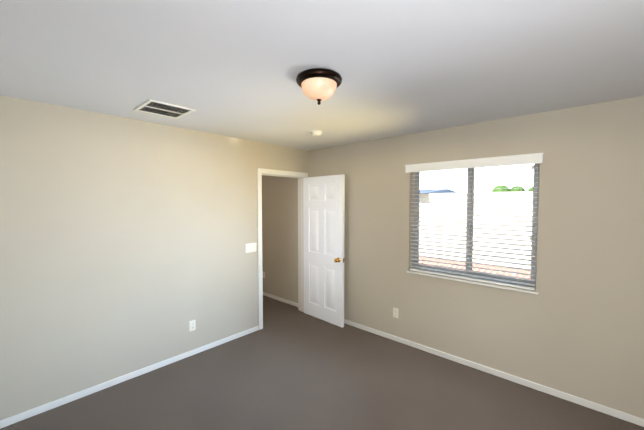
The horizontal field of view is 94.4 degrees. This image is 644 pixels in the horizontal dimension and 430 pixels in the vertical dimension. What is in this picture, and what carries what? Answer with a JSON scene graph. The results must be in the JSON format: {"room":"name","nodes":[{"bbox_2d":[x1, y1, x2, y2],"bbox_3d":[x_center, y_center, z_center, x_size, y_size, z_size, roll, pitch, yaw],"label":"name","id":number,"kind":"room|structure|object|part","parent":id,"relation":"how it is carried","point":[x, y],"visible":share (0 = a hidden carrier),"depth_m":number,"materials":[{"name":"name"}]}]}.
{"room":"empty bedroom","nodes":[
{"label":"empty bedroom","id":0,"kind":"room"},
{"bbox_2d":[0,95,307,420],"bbox_3d":[-1.478,0.308,3.224,0.120,2.440,3.650,2,3,42],"label":"wall","id":1,"kind":"structure","parent":0,"point":[123,241],"depth_m":2.69,"materials":[{"name":"paint"}]},
{"bbox_2d":[0,326,258,428],"bbox_3d":[-1.733,1.515,2.895,0.016,0.058,2.685,2,3,42],"label":"baseboard","id":2,"kind":"structure","parent":1,"relation":"attached to","point":[32,412],"depth_m":2.70,"materials":[{"name":"paint"}]},
{"bbox_2d":[189,320,195,331],"bbox_3d":[-1.408,1.203,3.244,0.008,0.115,0.070,2,3,42],"label":"outlet","id":3,"kind":"object","parent":1,"relation":"attached to","point":[192,325],"visible":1,"depth_m":3.24,"materials":[{"name":"white plastic"}]},
{"bbox_2d":[245,243,256,252],"bbox_3d":[-0.892,0.415,3.768,0.018,0.115,0.165,2,3,42],"label":"light switch","id":4,"kind":"object","parent":1,"relation":"attached to","point":[250,247],"visible":1,"depth_m":3.76,"materials":[{"name":"white plastic"}]},
{"bbox_2d":[257,168,307,329],"bbox_3d":[-0.572,0.434,4.224,0.152,2.102,0.904,2,3,42],"label":"door frame","id":5,"kind":"structure","parent":1,"relation":"attached to","point":[300,176],"depth_m":4.11,"materials":[{"name":"paint"}]},
{"bbox_2d":[303,174,344,327],"bbox_3d":[0.009,0.469,4.167,0.777,2.013,0.175,2,3,44],"label":"door","id":6,"kind":"structure","parent":5,"relation":"attached to","point":[323,212],"depth_m":4.12,"materials":[{"name":"paint"}]},
{"bbox_2d":[0,295,643,429],"bbox_3d":[-0.593,1.610,2.528,5.640,0.100,3.970,2,3,42],"label":"floor","id":7,"kind":"structure","parent":0,"point":[289,367],"depth_m":2.59,"materials":[{"name":"carpet"}]},
{"bbox_2d":[0,0,643,150],"bbox_3d":[-0.593,-0.928,2.417,5.640,0.100,3.970,2,3,42],"label":"ceiling","id":8,"kind":"structure","parent":0,"point":[232,68],"depth_m":1.63,"materials":[{"name":"paint"}]},
{"bbox_2d":[134,99,195,118],"bbox_3d":[-1.315,-0.877,2.496,0.370,0.008,0.350,2,3,42],"label":"ceiling vent","id":9,"kind":"object","parent":8,"relation":"in","point":[150,106],"visible":1,"depth_m":2.49,"materials":[{"name":"metal"}]},
{"bbox_2d":[310,131,321,135],"bbox_3d":[-0.065,-0.896,3.289,0.132,0.039,0.132,2,3,42],"label":"smoke detector","id":10,"kind":"object","parent":8,"relation":"attached to","point":[316,133],"visible":1,"depth_m":3.25,"materials":[{"name":"white plastic"}]},
{"bbox_2d":[296,68,341,104],"bbox_3d":[-0.018,-0.769,1.853,0.285,0.169,0.285,2,3,42],"label":"ceiling light","id":11,"kind":"object","parent":8,"relation":"attached to","point":[318,84],"visible":1,"depth_m":1.77,"materials":[{"name":"white glass"}]},
{"bbox_3d":[-0.018,-0.763,1.853,0.220,0.094,0.220,2,3,42],"label":"lamp shade","id":12,"kind":"part","parent":11,"relation":"part of","materials":[{"name":"white glass"}]},
{"bbox_2d":[262,96,643,418],"bbox_3d":[0.676,0.281,3.865,5.640,2.440,0.200,2,3,42],"label":"wall","id":13,"kind":"structure","parent":0,"point":[574,326],"depth_m":2.65,"materials":[{"name":"paint"}]},
{"bbox_2d":[263,292,297,306],"bbox_3d":[-0.840,1.417,5.151,1.434,0.058,0.016,2,3,42],"label":"baseboard","id":14,"kind":"structure","parent":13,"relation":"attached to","point":[265,294],"depth_m":5.00,"materials":[{"name":"paint"}]},
{"bbox_2d":[393,308,398,317],"bbox_3d":[0.883,1.174,3.574,0.070,0.115,0.008,2,3,42],"label":"outlet","id":15,"kind":"object","parent":13,"relation":"attached to","point":[395,312],"visible":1,"depth_m":3.57,"materials":[{"name":"white plastic"}]},
{"bbox_2d":[406,270,537,294],"bbox_3d":[1.496,0.669,3.099,1.245,0.020,0.192,2,3,42],"label":"window sill","id":16,"kind":"structure","parent":13,"relation":"attached to","point":[479,283],"depth_m":2.95,"materials":[{"name":"paint"}]},
{"bbox_2d":[413,163,539,288],"bbox_3d":[1.540,0.055,3.121,1.205,1.205,0.061,2,3,42],"label":"window","id":17,"kind":"structure","parent":13,"relation":"in","point":[470,194],"depth_m":3.09,"materials":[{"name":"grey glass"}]},
{"bbox_2d":[405,153,543,289],"bbox_3d":[1.449,0.050,3.032,1.272,1.208,0.098,2,3,42],"label":"window blind","id":18,"kind":"object","parent":17,"relation":"attached to","point":[532,158],"visible":0.98,"depth_m":2.95,"materials":[{"name":"beige plastic"}]},
{"bbox_2d":[344,319,643,426],"bbox_3d":[1.199,1.497,3.294,3.788,0.058,0.016,2,3,42],"label":"baseboard","id":19,"kind":"structure","parent":13,"relation":"attached to","point":[483,368],"depth_m":2.76,"materials":[{"name":"paint"}]},
{"label":"outside","id":20,"kind":"structure","parent":0,"visible":0},
{"bbox_2d":[419,185,532,278],"bbox_3d":[14.912,1.030,18.200,28.000,6.100,39.500,2,3,42],"label":"yard","id":21,"kind":"structure","parent":20,"point":[513,192],"depth_m":14.65,"materials":[{"name":"tile"}]}
]}

